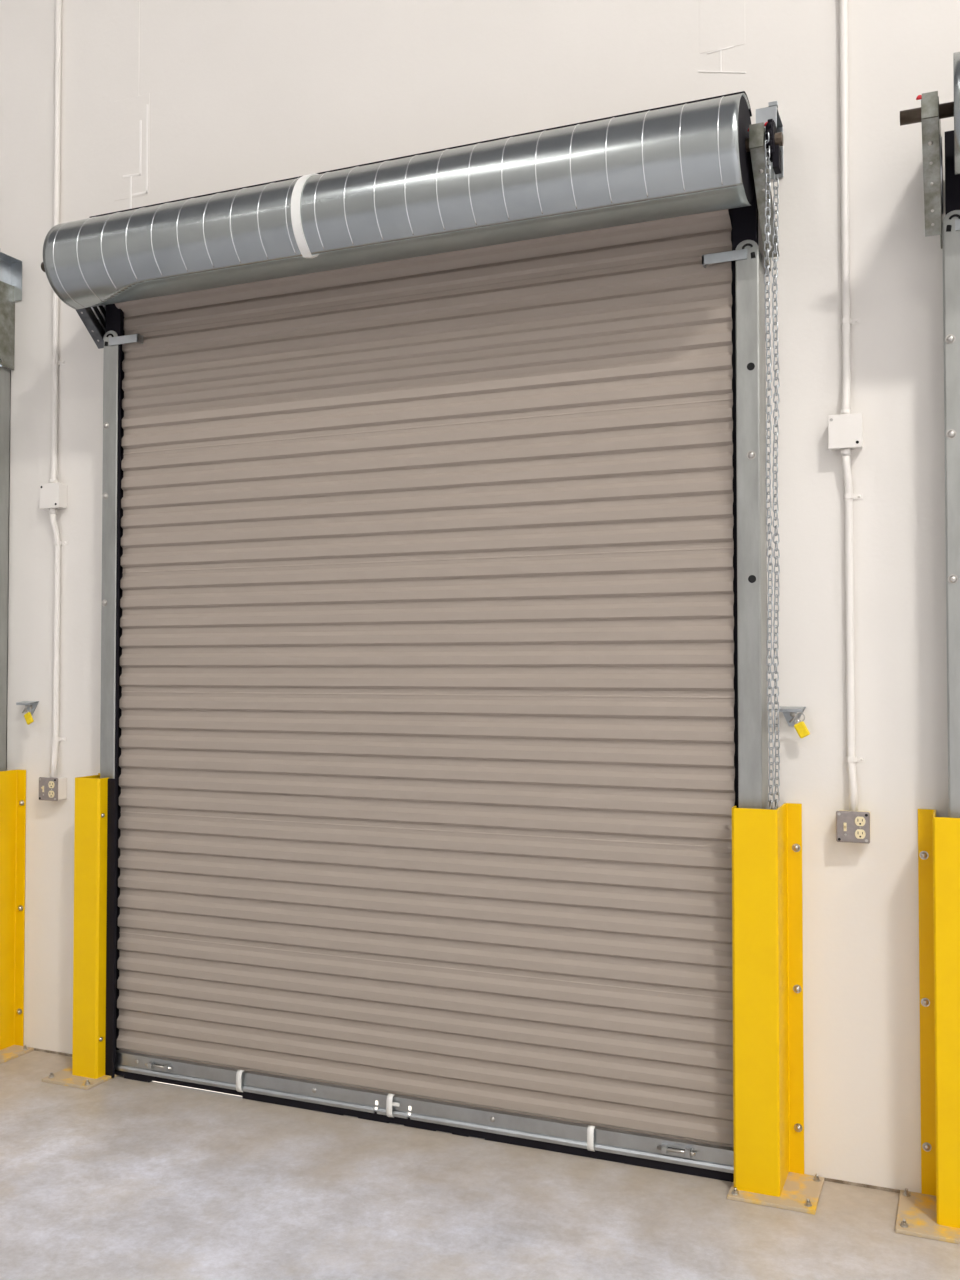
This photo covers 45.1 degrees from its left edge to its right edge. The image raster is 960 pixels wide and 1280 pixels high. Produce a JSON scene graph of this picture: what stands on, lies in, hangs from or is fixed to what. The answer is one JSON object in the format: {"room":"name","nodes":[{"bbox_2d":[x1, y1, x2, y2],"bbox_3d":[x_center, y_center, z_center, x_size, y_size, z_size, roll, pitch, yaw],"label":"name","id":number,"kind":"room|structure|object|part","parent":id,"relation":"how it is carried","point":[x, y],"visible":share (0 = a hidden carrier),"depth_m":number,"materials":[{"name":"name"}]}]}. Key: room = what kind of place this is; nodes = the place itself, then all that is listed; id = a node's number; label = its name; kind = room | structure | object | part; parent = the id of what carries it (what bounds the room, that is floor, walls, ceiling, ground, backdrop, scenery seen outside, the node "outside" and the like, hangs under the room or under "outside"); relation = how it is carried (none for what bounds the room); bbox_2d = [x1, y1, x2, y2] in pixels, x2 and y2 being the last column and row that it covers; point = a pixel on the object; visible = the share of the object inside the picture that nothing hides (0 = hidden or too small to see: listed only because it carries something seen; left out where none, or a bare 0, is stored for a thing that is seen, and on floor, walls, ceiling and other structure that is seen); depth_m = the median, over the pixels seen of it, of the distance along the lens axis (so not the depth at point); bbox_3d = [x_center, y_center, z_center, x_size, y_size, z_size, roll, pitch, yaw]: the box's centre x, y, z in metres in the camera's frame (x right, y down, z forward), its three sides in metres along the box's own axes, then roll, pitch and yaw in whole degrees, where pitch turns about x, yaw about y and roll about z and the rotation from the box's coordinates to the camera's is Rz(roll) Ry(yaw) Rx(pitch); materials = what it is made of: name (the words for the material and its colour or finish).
{"room":"warehouse loading dock","nodes":[
{"label":"warehouse loading dock","id":0,"kind":"room"},
{"bbox_2d":[0,0,959,1192],"bbox_3d":[0.820,-3.098,3.968,19.500,9.600,0.200,-1,-2,23],"label":"wall","id":1,"kind":"structure","parent":0,"point":[244,93],"depth_m":3.83,"materials":[{"name":"paint"}]},
{"bbox_2d":[0,252,21,770],"bbox_3d":[-3.324,0.047,5.241,2.804,3.378,0.512,-1,-2,23],"label":"door","id":2,"kind":"structure","parent":1,"relation":"in","point":[10,267],"depth_m":4.96,"materials":[{"name":"metal"}]},
{"bbox_3d":[-2.090,0.248,4.921,0.074,2.959,0.136,-1,-2,23],"label":"guide rail","id":3,"kind":"part","parent":2,"relation":"part of","materials":[{"name":"grey metal"}]},
{"bbox_2d":[16,701,38,714],"bbox_3d":[-1.916,0.290,4.892,0.085,0.063,0.053,-1,-2,23],"label":"bracket","id":4,"kind":"object","parent":1,"relation":"attached to","point":[31,706],"visible":0.98,"depth_m":4.90,"materials":[{"name":"metal"}]},
{"bbox_2d":[16,701,36,704],"bbox_3d":[-1.918,0.267,4.894,0.072,0.016,0.046,-1,-2,23],"label":"shelf","id":5,"kind":"object","parent":4,"relation":"attached to","point":[23,702],"depth_m":4.88,"materials":[{"name":"metal"}]},
{"bbox_2d":[24,710,33,724],"bbox_3d":[-1.896,0.325,4.858,0.049,0.063,0.012,-1,-2,23],"label":"tag","id":6,"kind":"object","parent":4,"relation":"hanging from","point":[28,717],"visible":1,"depth_m":4.85,"materials":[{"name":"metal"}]},
{"bbox_3d":[-1.908,0.291,4.916,0.082,0.063,0.004,-1,-2,23],"label":"plate","id":7,"kind":"part","parent":4,"relation":"part of","materials":[{"name":"metal"}]},
{"bbox_2d":[39,777,66,800],"bbox_3d":[-1.784,0.619,4.818,0.100,0.096,0.072,-1,-2,23],"label":"electrical outlet","id":8,"kind":"object","parent":1,"relation":"attached to","point":[50,789],"visible":1,"depth_m":4.80,"materials":[{"name":"grey metal"}]},
{"bbox_3d":[-1.792,0.619,4.799,0.100,0.096,0.010,-1,-2,23],"label":"plate","id":9,"kind":"part","parent":8,"relation":"part of","materials":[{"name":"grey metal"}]},
{"bbox_2d":[48,791,53,797],"bbox_3d":[-1.774,0.638,4.784,0.031,0.028,0.003,-1,-2,23],"label":"receptacle","id":10,"kind":"object","parent":8,"relation":"attached to","point":[50,793],"depth_m":4.78,"materials":[{"name":"beige plastic"}]},
{"bbox_2d":[48,781,54,787],"bbox_3d":[-1.774,0.599,4.785,0.031,0.028,0.003,-1,-2,23],"label":"receptacle","id":11,"kind":"object","parent":8,"relation":"attached to","point":[51,784],"depth_m":4.78,"materials":[{"name":"beige plastic"}]},
{"bbox_2d":[40,482,66,508],"bbox_3d":[-1.793,-0.604,4.863,0.102,0.106,0.056,-1,-2,23],"label":"junction box","id":12,"kind":"object","parent":1,"relation":"attached to","point":[52,495],"visible":0.97,"depth_m":4.84,"materials":[{"name":"white paint"}]},
{"bbox_2d":[50,0,64,482],"bbox_3d":[-1.792,-3.239,4.936,0.056,5.169,0.044,-1,-2,23],"label":"conduit","id":13,"kind":"object","parent":1,"relation":"attached to","point":[58,3],"visible":0.99,"depth_m":4.90,"materials":[{"name":"white metal"}]},
{"bbox_2d":[49,508,66,777],"bbox_3d":[-1.775,0.011,4.844,0.066,1.130,0.044,-1,-2,23],"label":"conduit","id":14,"kind":"object","parent":1,"relation":"attached to","point":[52,511],"visible":1,"depth_m":4.85,"materials":[{"name":"white metal"}]},
{"bbox_2d":[122,104,147,208],"bbox_3d":[-1.423,-1.957,4.771,0.129,0.490,0.003,-1,-2,23],"label":"trim","id":15,"kind":"structure","parent":1,"relation":"attached to","point":[139,173],"depth_m":4.76,"materials":[{"name":"white"}]},
{"bbox_2d":[41,91,783,1181],"bbox_3d":[-0.365,0.015,3.997,2.804,3.378,0.512,-1,-2,23],"label":"door","id":16,"kind":"structure","parent":1,"relation":"in","point":[433,725],"depth_m":4.02,"materials":[{"name":"beige paint"}]},
{"bbox_3d":[-1.453,0.241,4.654,0.074,2.959,0.136,-1,-2,23],"label":"guide rail","id":17,"kind":"part","parent":16,"relation":"part of","materials":[{"name":"grey metal"}]},
{"bbox_3d":[-1.239,1.644,4.456,0.124,0.014,0.014,-1,-2,23],"label":"bolt rod","id":18,"kind":"part","parent":16,"relation":"part of","materials":[{"name":"metal"}]},
{"bbox_2d":[43,91,751,309],"bbox_3d":[-0.398,-1.448,3.905,2.560,0.328,0.246,-1,-2,23],"label":"hood","id":19,"kind":"object","parent":16,"relation":"attached to","point":[692,157],"depth_m":3.73,"materials":[{"name":"grey metal"}]},
{"bbox_3d":[0.623,1.624,3.673,0.124,0.014,0.014,-1,-2,23],"label":"bolt rod","id":20,"kind":"part","parent":16,"relation":"part of","materials":[{"name":"metal"}]},
{"bbox_3d":[0.870,0.216,3.677,0.074,2.959,0.136,-1,-2,23],"label":"guide rail","id":21,"kind":"part","parent":16,"relation":"part of","materials":[{"name":"grey metal"}]},
{"bbox_2d":[764,132,779,809],"bbox_3d":[0.883,-0.442,3.485,0.046,2.076,0.309,0,-2,14],"label":"chain","id":22,"kind":"object","parent":16,"relation":"hanging from","point":[768,217],"visible":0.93,"depth_m":3.50,"materials":[{"name":"metal"}]},
{"bbox_2d":[114,0,744,200],"bbox_3d":[0.029,-2.368,4.171,3.370,1.050,0.002,-1,-2,23],"label":"trim","id":23,"kind":"structure","parent":1,"relation":"attached to","point":[722,22],"depth_m":4.77,"materials":[{"name":"paint"}]},
{"bbox_2d":[34,1048,899,1192],"bbox_3d":[0.781,1.693,3.750,19.500,0.009,0.003,-1,-2,23],"label":"baseboard","id":24,"kind":"structure","parent":1,"relation":"attached to","point":[35,1049],"depth_m":3.60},
{"bbox_2d":[698,46,745,72],"bbox_3d":[0.801,-1.914,3.834,0.160,0.100,0.003,-1,-2,23],"label":"trim","id":25,"kind":"structure","parent":1,"relation":"attached to","point":[720,50],"depth_m":3.83,"materials":[{"name":"white"}]},
{"bbox_2d":[779,706,805,725],"bbox_3d":[0.993,0.244,3.671,0.085,0.063,0.053,-1,-2,23],"label":"bracket","id":26,"kind":"object","parent":1,"relation":"attached to","point":[790,713],"visible":0.99,"depth_m":3.67,"materials":[{"name":"metal"}]},
{"bbox_2d":[779,706,803,711],"bbox_3d":[0.990,0.220,3.672,0.072,0.016,0.046,-1,-2,23],"label":"shelf","id":27,"kind":"object","parent":26,"relation":"attached to","point":[782,709],"depth_m":3.66,"materials":[{"name":"metal"}]},
{"bbox_2d":[794,718,809,737],"bbox_3d":[1.012,0.278,3.636,0.049,0.063,0.012,-1,-2,23],"label":"tag","id":28,"kind":"object","parent":26,"relation":"hanging from","point":[800,727],"visible":1,"depth_m":3.63,"materials":[{"name":"plastic"}]},
{"bbox_2d":[828,413,862,450],"bbox_3d":[1.148,-0.651,3.627,0.102,0.106,0.056,-1,-2,23],"label":"junction box","id":29,"kind":"object","parent":1,"relation":"attached to","point":[844,430],"visible":1,"depth_m":3.60,"materials":[{"name":"white paint"}]},
{"bbox_2d":[839,0,859,413],"bbox_3d":[1.162,-3.278,3.695,0.057,5.154,0.044,-1,-2,23],"label":"conduit","id":30,"kind":"object","parent":1,"relation":"attached to","point":[846,320],"visible":0.98,"depth_m":3.65,"materials":[{"name":"white metal"}]},
{"bbox_2d":[836,810,869,843],"bbox_3d":[1.158,0.577,3.583,0.100,0.096,0.072,-1,-2,23],"label":"electrical outlet","id":31,"kind":"object","parent":1,"relation":"attached to","point":[851,826],"visible":1,"depth_m":3.56,"materials":[{"name":"grey metal"}]},
{"bbox_2d":[855,829,865,838],"bbox_3d":[1.167,0.596,3.549,0.031,0.028,0.003,-1,-2,23],"label":"receptacle","id":32,"kind":"object","parent":31,"relation":"attached to","point":[859,833],"depth_m":3.55,"materials":[{"name":"beige plastic"}]},
{"bbox_2d":[855,817,865,825],"bbox_3d":[1.167,0.557,3.550,0.031,0.028,0.003,-1,-2,23],"label":"receptacle","id":33,"kind":"object","parent":31,"relation":"attached to","point":[859,821],"depth_m":3.55,"materials":[{"name":"beige plastic"}]},
{"bbox_2d":[841,448,864,811],"bbox_3d":[1.164,-0.033,3.610,0.061,1.135,0.044,-1,-2,23],"label":"conduit","id":34,"kind":"object","parent":1,"relation":"attached to","point":[849,495],"visible":1,"depth_m":3.61,"materials":[{"name":"white metal"}]},
{"bbox_2d":[900,52,959,817],"bbox_3d":[2.521,-0.017,2.785,2.804,3.378,0.512,-1,-2,23],"label":"door","id":35,"kind":"structure","parent":1,"relation":"in","point":[930,114],"depth_m":3.40,"materials":[{"name":"metal"}]},
{"bbox_3d":[1.432,0.210,3.441,0.074,2.959,0.136,-1,-2,23],"label":"guide rail","id":36,"kind":"part","parent":35,"relation":"part of","materials":[{"name":"grey metal"}]},
{"bbox_2d":[953,52,959,174],"bbox_3d":[2.487,-1.479,2.692,2.560,0.328,0.246,-1,-2,23],"label":"hood","id":37,"kind":"object","parent":35,"relation":"attached to","point":[956,56],"depth_m":3.10,"materials":[{"name":"grey metal"}]},
{"bbox_2d":[0,1050,959,1279],"bbox_3d":[-1.699,1.620,-2.149,19.500,0.150,13.200,-1,-2,23],"label":"floor","id":38,"kind":"structure","parent":0,"point":[118,1178],"depth_m":3.45,"materials":[{"name":"concrete"}]},
{"bbox_2d":[0,770,33,1063],"bbox_3d":[-2.035,1.138,4.829,0.258,1.175,0.218,-1,-2,23],"label":"guard","id":39,"kind":"object","parent":38,"relation":"on","point":[12,782],"visible":1,"depth_m":4.89,"materials":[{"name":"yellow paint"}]},
{"bbox_3d":[-2.035,1.719,4.813,0.258,0.012,0.216,-1,-2,23],"label":"plate","id":40,"kind":"part","parent":39,"relation":"part of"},
{"bbox_2d":[42,773,117,1089],"bbox_3d":[-1.541,1.132,4.589,0.238,1.175,0.278,-1,-2,23],"label":"guard","id":41,"kind":"object","parent":38,"relation":"on","point":[95,826],"visible":0.93,"depth_m":4.53,"materials":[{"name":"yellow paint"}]},
{"bbox_3d":[-1.545,1.713,4.575,0.230,0.012,0.276,-1,-2,23],"label":"plate","id":42,"kind":"part","parent":41,"relation":"part of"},
{"bbox_3d":[-1.524,1.128,4.628,0.134,1.165,0.232,0,-2,9],"label":"post","id":43,"kind":"part","parent":41,"relation":"part of","materials":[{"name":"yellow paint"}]},
{"bbox_2d":[727,803,823,1214],"bbox_3d":[0.913,1.106,3.574,0.258,1.175,0.248,-1,-2,23],"label":"guard","id":44,"kind":"object","parent":38,"relation":"on","point":[768,1044],"visible":1,"depth_m":3.54,"materials":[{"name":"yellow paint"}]},
{"bbox_3d":[0.913,1.687,3.558,0.258,0.012,0.246,-1,-2,23],"label":"plate","id":45,"kind":"part","parent":44,"relation":"part of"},
{"bbox_2d":[895,809,959,1243],"bbox_3d":[1.352,1.101,3.376,0.258,1.175,0.273,-1,-2,23],"label":"guard","id":46,"kind":"object","parent":38,"relation":"on","point":[933,1213],"visible":1,"depth_m":3.33,"materials":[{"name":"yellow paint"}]},
{"bbox_3d":[1.351,1.682,3.360,0.258,0.012,0.271,-1,-2,23],"label":"plate","id":47,"kind":"part","parent":46,"relation":"part of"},
{"bbox_3d":[1.390,1.096,3.401,0.187,1.165,0.198,-1,-2,23],"label":"post","id":48,"kind":"part","parent":46,"relation":"part of","materials":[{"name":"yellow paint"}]}
]}

